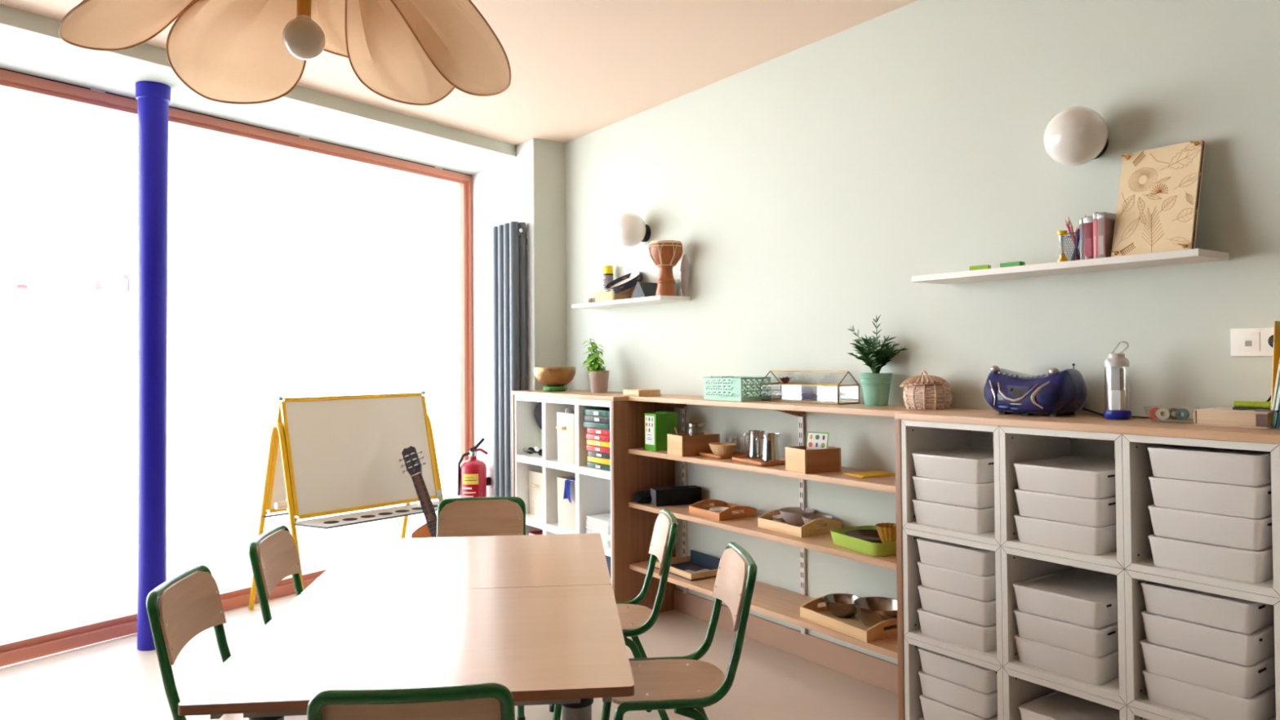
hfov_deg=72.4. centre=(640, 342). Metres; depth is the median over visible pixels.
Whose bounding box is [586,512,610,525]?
paper ream
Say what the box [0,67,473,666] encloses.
window
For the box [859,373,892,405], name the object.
pot
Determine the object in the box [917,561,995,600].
storage box
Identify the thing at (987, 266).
wooden block
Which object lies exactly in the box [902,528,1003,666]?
upper cabinet
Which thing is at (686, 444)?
wooden box
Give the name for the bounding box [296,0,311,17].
socket
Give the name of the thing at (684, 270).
shaker
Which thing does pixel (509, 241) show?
radiator
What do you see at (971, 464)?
storage box
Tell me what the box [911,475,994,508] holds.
storage box
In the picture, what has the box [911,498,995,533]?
storage box
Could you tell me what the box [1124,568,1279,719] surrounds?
upper cabinet
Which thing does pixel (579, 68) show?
ceiling
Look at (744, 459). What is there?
serving board
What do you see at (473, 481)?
fire extinguisher
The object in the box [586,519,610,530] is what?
paper ream
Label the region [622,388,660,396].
wooden box
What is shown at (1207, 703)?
storage box
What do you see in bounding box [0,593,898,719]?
floor
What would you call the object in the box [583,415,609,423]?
document folder
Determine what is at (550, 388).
cushion
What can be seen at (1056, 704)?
storage box
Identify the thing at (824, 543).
shelf
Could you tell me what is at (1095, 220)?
book
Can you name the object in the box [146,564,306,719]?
chair
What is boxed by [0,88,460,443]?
window
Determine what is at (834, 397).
fabric flower
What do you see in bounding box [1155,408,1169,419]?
tape roll
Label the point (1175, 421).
glass dish
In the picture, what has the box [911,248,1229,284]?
wall shelf
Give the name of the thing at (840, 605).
mixing bowl
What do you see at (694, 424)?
glass jar
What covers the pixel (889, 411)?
countertop
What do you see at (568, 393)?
countertop
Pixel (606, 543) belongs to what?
paper ream
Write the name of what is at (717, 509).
dish
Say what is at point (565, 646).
table
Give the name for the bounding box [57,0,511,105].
pendant lamp
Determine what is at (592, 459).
document folder
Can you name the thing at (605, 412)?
document folder
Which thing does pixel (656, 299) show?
wall shelf
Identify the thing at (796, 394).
fabric flower
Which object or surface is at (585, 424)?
document folder
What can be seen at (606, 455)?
document folder
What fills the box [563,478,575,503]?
cloth
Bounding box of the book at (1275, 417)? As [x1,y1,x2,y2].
[1271,382,1279,428]
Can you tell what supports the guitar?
on the floor
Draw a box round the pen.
[1254,408,1279,412]
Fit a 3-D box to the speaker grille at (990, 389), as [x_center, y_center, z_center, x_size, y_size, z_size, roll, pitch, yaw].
[1.103,0.162,2.769,0.029,0.080,0.089,-1,-1,8]
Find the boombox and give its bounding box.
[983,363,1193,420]
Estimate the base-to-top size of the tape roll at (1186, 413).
0.031 m
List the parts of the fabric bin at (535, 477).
handle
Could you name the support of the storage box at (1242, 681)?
on the storage box at (1207, 703)
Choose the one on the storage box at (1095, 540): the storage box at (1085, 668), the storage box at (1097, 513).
the storage box at (1097, 513)
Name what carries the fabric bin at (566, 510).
on the shelving unit at (593, 486)
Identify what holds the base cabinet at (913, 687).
on the floor
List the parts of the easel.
leg, board frame, board frame, leg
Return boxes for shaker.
[680,253,689,296]
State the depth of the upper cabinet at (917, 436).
2.83 m
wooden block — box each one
[969,264,991,270]
[1000,261,1025,267]
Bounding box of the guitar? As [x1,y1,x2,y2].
[398,445,436,537]
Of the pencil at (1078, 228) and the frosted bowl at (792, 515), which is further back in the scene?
the frosted bowl at (792, 515)
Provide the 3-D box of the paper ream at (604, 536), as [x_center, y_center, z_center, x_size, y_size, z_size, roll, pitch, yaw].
[-0.098,0.963,4.461,0.300,0.025,0.216,0,-1,-38]
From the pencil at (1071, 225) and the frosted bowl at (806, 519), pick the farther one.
the frosted bowl at (806, 519)
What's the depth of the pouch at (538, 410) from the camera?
5.05 m
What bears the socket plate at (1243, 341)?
attached to the wall at (804, 191)
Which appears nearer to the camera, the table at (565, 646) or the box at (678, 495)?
the table at (565, 646)
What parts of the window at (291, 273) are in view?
balcony railing, awning rail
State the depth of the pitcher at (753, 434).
3.73 m
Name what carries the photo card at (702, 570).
in the wooden tray at (696, 558)
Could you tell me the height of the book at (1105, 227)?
0.137 m
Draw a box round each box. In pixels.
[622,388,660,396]
[644,411,678,451]
[650,484,701,506]
[666,431,719,457]
[785,445,841,474]
[911,446,994,484]
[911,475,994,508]
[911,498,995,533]
[916,537,995,576]
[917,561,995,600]
[917,584,995,626]
[917,608,996,652]
[918,647,997,693]
[918,670,997,718]
[919,694,997,719]
[1013,455,1115,498]
[1013,514,1116,555]
[1013,568,1117,629]
[1013,608,1118,657]
[1014,488,1115,527]
[1014,634,1119,684]
[1018,690,1119,719]
[1140,580,1274,634]
[1140,638,1275,697]
[1141,610,1275,666]
[1142,669,1275,719]
[1147,444,1271,486]
[1148,475,1271,519]
[1148,504,1272,551]
[1148,533,1273,582]
[1193,400,1272,428]
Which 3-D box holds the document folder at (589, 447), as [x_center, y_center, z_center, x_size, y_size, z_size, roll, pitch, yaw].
[-0.095,0.533,4.452,0.303,0.027,0.215,0,-1,-35]
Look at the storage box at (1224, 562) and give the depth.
2.12 m
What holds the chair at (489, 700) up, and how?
on the floor
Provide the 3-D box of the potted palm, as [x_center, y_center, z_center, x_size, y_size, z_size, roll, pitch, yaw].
[0.867,0.066,3.295,0.193,0.344,0.217,0,-1,-29]
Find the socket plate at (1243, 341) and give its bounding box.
[1230,327,1274,356]
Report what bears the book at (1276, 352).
on the countertop at (1076, 422)
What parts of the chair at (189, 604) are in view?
frame, backrest, seat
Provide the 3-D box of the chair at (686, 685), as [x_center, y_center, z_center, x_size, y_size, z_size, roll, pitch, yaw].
[0.087,0.951,2.430,0.444,0.724,0.375,0,-1,-5]
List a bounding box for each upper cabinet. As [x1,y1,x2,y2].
[901,419,1000,546]
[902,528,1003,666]
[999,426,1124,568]
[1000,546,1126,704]
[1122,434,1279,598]
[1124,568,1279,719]
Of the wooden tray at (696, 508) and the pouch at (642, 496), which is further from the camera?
the pouch at (642, 496)
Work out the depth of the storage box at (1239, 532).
2.12 m
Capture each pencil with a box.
[1064,218,1079,253]
[1067,216,1079,260]
[1070,213,1086,261]
[1070,222,1078,260]
[1073,223,1079,260]
[1074,226,1077,260]
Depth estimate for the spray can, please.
4.84 m
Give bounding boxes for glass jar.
[687,422,704,431]
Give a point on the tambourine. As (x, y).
(622, 283)
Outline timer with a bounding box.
[1057,230,1067,262]
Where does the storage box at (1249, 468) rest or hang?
on the storage box at (1230, 500)
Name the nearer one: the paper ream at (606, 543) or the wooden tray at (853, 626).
the wooden tray at (853, 626)
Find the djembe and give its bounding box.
[648,240,683,296]
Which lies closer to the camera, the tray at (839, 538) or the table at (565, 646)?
the table at (565, 646)
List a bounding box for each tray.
[253,508,288,518]
[288,500,440,528]
[654,550,720,581]
[688,499,756,520]
[757,509,841,537]
[800,595,897,642]
[830,525,896,556]
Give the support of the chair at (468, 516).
on the floor
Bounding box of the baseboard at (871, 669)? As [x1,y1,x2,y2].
[674,588,897,693]
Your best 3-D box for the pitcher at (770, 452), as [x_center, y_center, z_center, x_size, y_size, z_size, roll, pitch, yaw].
[0.530,0.436,3.615,0.087,0.116,0.074,1,-1,-43]
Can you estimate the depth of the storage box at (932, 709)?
2.73 m
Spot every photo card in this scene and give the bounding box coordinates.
[683,565,705,571]
[684,568,710,573]
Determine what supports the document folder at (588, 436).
on the document folder at (589, 442)
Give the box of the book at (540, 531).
[527,529,542,534]
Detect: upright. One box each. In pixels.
[659,402,688,593]
[775,409,807,635]
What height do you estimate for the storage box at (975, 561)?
0.074 m
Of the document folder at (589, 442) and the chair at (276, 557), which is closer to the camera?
the chair at (276, 557)
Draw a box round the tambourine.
[604,271,643,293]
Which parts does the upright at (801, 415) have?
rail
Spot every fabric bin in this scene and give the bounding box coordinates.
[528,469,542,517]
[556,475,575,531]
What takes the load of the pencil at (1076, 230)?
in the pencil cup at (1077, 233)
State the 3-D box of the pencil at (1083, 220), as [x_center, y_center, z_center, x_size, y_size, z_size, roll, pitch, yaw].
[1.336,-0.316,2.675,0.050,0.151,0.007,-1,-1,45]
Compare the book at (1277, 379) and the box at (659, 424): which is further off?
the box at (659, 424)
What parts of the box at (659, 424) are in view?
picture panel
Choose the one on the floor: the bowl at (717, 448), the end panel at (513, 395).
the end panel at (513, 395)
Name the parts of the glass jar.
lid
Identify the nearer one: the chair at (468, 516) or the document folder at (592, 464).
the chair at (468, 516)
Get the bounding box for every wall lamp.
[612,213,650,246]
[1043,106,1108,166]
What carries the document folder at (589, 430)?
on the document folder at (588, 436)
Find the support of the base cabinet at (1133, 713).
on the floor
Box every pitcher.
[743,430,764,458]
[755,432,779,462]
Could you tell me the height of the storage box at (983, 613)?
0.074 m
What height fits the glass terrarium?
0.128 m
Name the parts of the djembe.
cord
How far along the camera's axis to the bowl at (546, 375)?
4.91 m
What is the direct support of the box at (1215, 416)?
on the countertop at (1076, 422)
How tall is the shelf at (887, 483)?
0.022 m
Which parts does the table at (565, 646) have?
under frame, leg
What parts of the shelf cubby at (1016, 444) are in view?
panel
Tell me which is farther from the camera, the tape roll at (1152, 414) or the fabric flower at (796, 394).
the fabric flower at (796, 394)
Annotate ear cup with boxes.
[528,447,534,453]
[538,448,542,455]
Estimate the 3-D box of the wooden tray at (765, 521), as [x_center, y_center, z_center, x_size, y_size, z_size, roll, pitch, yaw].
[0.643,0.729,3.564,0.215,0.062,0.260,0,-1,-32]
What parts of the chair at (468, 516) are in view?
backrest, frame, leg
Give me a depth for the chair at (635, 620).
2.97 m
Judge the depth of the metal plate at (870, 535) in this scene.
3.31 m
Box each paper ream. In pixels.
[585,524,610,535]
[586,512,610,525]
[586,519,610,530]
[586,528,610,541]
[601,538,610,546]
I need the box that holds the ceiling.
[0,0,918,145]
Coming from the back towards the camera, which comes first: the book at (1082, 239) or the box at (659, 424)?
the box at (659, 424)
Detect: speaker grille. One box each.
[983,381,997,406]
[1035,382,1060,408]
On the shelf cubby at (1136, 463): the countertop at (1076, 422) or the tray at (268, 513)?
the countertop at (1076, 422)
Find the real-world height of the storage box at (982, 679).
0.074 m
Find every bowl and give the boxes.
[533,366,576,386]
[778,506,814,525]
[801,514,832,528]
[822,593,861,617]
[853,596,897,629]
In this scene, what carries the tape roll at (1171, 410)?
in the glass dish at (1175, 421)
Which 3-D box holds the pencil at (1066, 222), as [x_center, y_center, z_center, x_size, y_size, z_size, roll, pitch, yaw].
[1.327,-0.311,2.681,0.050,0.140,0.006,-1,-1,19]
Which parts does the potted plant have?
stem, pot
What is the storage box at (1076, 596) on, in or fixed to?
on the storage box at (1100, 642)
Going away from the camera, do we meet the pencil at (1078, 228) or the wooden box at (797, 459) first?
the pencil at (1078, 228)
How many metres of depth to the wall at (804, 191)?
3.25 m
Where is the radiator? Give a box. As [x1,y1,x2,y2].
[492,221,527,497]
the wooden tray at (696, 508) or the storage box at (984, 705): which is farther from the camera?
the wooden tray at (696, 508)
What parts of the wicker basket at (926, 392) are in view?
lid, lid handle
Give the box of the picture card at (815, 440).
[805,431,829,449]
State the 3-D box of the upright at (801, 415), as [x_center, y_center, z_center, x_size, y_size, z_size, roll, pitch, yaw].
[0.608,0.750,3.644,0.200,0.962,0.025,0,-1,-35]
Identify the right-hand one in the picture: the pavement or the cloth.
the cloth
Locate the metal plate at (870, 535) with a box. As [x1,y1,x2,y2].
[844,529,881,542]
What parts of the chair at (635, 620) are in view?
leg, seat, leg, leg, frame, backrest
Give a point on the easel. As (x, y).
(327, 455)
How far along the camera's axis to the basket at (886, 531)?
3.10 m
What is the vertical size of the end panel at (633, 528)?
1.062 m
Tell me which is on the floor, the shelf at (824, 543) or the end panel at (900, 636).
the end panel at (900, 636)
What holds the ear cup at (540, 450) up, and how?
on the headphones
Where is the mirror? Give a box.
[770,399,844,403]
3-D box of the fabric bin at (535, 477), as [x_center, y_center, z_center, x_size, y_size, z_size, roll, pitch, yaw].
[-0.503,0.869,5.086,0.292,0.250,0.190,0,-1,-35]
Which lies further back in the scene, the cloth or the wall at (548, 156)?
the wall at (548, 156)
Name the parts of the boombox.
chrome trim, volume knob, chrome trim, display panel, lid, chrome trim, volume knob, power cord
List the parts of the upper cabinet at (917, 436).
panel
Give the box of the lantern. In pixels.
[1103,341,1131,419]
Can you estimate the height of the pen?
0.004 m
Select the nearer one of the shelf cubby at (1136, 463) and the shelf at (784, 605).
the shelf cubby at (1136, 463)
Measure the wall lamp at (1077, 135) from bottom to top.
0.176 m
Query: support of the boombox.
on the countertop at (1076, 422)
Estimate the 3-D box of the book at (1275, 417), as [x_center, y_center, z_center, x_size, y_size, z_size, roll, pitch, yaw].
[1.622,0.109,2.180,0.146,0.203,0.043,0,-1,-35]
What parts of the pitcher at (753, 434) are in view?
handle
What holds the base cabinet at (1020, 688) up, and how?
on the floor
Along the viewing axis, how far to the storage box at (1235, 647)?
2.12 m
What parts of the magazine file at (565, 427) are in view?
handle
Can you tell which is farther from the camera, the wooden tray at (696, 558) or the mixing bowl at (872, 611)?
the wooden tray at (696, 558)
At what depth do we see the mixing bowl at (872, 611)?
3.22 m
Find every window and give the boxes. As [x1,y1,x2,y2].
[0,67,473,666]
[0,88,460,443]
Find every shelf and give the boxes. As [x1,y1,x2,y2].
[571,295,690,309]
[628,447,895,493]
[628,501,896,569]
[629,556,897,659]
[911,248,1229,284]
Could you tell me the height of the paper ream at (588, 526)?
0.021 m
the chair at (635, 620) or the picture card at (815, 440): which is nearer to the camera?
the chair at (635, 620)
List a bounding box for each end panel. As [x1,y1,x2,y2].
[511,394,515,496]
[610,400,675,613]
[894,419,905,719]
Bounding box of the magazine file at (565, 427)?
[555,411,575,464]
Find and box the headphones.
[523,446,542,455]
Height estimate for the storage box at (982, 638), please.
0.074 m
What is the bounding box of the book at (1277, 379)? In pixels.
[1270,357,1279,426]
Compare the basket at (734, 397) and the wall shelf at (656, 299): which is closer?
the basket at (734, 397)
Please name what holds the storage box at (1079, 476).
on the storage box at (1097, 513)
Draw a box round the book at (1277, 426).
[1275,410,1279,428]
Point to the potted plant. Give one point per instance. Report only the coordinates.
(598, 378)
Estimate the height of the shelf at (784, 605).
0.022 m
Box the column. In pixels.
[135,80,170,650]
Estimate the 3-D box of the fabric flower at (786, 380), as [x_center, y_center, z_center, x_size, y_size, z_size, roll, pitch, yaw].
[0.609,0.159,3.691,0.056,0.031,0.061,-1,-1,28]
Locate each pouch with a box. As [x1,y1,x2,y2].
[533,401,542,429]
[632,490,651,503]
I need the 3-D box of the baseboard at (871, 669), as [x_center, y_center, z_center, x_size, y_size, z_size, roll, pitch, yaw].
[0.654,1.279,3.736,0.014,0.106,1.664,0,-1,-35]
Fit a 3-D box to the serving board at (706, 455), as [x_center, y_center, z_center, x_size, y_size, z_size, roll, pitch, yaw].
[0.366,0.501,3.909,0.160,0.016,0.185,0,-1,-29]
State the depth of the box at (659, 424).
4.17 m
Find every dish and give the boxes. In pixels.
[709,506,728,512]
[1143,405,1199,423]
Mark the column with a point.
(153, 98)
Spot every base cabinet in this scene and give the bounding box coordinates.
[903,636,1004,719]
[1003,666,1127,719]
[1126,705,1173,719]
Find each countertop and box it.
[511,389,669,400]
[627,394,960,417]
[894,408,1279,444]
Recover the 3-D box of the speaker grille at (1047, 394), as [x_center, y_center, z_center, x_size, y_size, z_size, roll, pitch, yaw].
[1.214,0.158,2.612,0.071,0.080,0.022,-1,-1,38]
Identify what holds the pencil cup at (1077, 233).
on the wall shelf at (1190, 255)
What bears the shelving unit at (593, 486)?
on the floor
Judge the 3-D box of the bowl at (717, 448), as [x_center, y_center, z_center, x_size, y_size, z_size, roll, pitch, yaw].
[0.361,0.475,3.881,0.107,0.050,0.146,0,-1,-35]
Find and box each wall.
[499,137,566,390]
[564,0,1279,664]
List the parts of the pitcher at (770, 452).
handle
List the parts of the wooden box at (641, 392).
lid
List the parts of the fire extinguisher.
lever, carry handle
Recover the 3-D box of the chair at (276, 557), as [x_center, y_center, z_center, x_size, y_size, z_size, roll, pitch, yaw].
[-0.984,0.966,2.793,0.444,0.724,0.375,0,-1,-5]
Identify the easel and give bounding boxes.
[248,391,443,609]
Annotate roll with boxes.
[564,407,573,413]
[1149,407,1163,418]
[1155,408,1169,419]
[1168,408,1181,419]
[1174,408,1189,420]
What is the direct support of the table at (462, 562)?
on the floor
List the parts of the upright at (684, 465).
rail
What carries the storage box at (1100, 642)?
on the storage box at (1085, 668)
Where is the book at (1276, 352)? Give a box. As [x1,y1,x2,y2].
[1271,320,1279,407]
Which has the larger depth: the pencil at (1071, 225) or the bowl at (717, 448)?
the bowl at (717, 448)
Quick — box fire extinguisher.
[457,437,490,497]
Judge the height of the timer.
0.095 m
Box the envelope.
[843,471,895,478]
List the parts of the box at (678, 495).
checked panel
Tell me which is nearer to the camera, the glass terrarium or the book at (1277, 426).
the book at (1277, 426)
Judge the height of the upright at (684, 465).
0.962 m
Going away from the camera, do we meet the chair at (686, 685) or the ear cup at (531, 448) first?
the chair at (686, 685)
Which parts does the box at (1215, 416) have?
lime strip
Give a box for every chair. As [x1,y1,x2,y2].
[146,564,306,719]
[248,524,303,625]
[306,682,515,719]
[436,496,525,719]
[549,508,678,719]
[600,542,757,719]
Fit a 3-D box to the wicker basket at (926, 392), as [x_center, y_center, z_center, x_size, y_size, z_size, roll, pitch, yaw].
[1.004,0.166,3.084,0.176,0.136,0.164,-1,-1,20]
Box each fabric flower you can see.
[772,391,821,398]
[778,377,791,383]
[829,392,839,401]
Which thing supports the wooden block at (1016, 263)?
on the wall shelf at (1190, 255)
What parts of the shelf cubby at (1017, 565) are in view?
panel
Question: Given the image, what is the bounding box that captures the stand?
[631,281,657,297]
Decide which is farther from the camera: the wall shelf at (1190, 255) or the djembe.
the djembe
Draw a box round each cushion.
[542,385,567,391]
[604,555,610,577]
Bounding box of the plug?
[1266,334,1273,401]
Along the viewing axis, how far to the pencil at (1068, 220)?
2.69 m
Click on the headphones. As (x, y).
(531, 450)
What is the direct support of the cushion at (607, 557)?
on the case
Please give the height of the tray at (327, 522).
0.009 m
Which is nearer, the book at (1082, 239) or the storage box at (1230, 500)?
the storage box at (1230, 500)
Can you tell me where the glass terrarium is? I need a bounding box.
[760,370,859,404]
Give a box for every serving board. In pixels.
[698,450,747,458]
[732,455,785,466]
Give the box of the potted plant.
[580,339,608,392]
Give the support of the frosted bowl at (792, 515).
in the wooden tray at (765, 521)
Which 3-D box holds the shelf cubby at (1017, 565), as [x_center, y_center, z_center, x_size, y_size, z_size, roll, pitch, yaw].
[1.302,0.767,2.514,0.368,0.349,0.349,0,-1,-35]
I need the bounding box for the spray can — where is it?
[603,265,613,289]
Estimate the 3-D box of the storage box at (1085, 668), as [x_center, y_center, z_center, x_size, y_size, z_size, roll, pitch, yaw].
[1.288,0.887,2.533,0.335,0.074,0.253,0,-1,-35]
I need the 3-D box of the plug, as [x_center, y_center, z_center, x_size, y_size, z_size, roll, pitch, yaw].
[1.650,0.088,2.284,0.053,0.220,0.052,0,-1,-35]
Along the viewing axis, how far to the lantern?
2.50 m
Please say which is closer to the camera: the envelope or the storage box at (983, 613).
the storage box at (983, 613)
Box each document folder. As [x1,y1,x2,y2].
[582,421,609,429]
[583,408,609,417]
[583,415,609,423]
[586,427,609,435]
[586,433,609,441]
[586,439,609,447]
[586,444,609,453]
[586,462,609,471]
[587,450,609,458]
[587,455,609,465]
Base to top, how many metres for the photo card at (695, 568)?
0.002 m
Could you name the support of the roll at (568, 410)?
in the magazine file at (565, 427)
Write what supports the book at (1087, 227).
on the wall shelf at (1190, 255)
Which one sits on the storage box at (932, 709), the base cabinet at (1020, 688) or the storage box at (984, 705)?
the storage box at (984, 705)
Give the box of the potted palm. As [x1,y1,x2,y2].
[847,315,907,405]
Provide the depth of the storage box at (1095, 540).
2.41 m
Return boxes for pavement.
[0,410,460,668]
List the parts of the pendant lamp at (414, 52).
bulb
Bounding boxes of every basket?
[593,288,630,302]
[703,376,771,401]
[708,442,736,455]
[875,522,896,542]
[899,369,952,409]
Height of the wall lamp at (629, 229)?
0.176 m
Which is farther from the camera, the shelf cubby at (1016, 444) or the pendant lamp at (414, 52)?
the shelf cubby at (1016, 444)
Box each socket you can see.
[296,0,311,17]
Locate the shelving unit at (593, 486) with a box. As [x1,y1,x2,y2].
[514,395,612,585]
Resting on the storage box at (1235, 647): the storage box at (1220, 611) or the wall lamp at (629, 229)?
the storage box at (1220, 611)
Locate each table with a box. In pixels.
[177,584,634,719]
[301,533,611,594]
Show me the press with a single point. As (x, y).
(1158, 199)
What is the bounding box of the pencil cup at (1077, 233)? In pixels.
[1059,231,1079,261]
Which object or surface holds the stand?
on the wall shelf at (656, 299)
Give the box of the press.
[1110,139,1205,257]

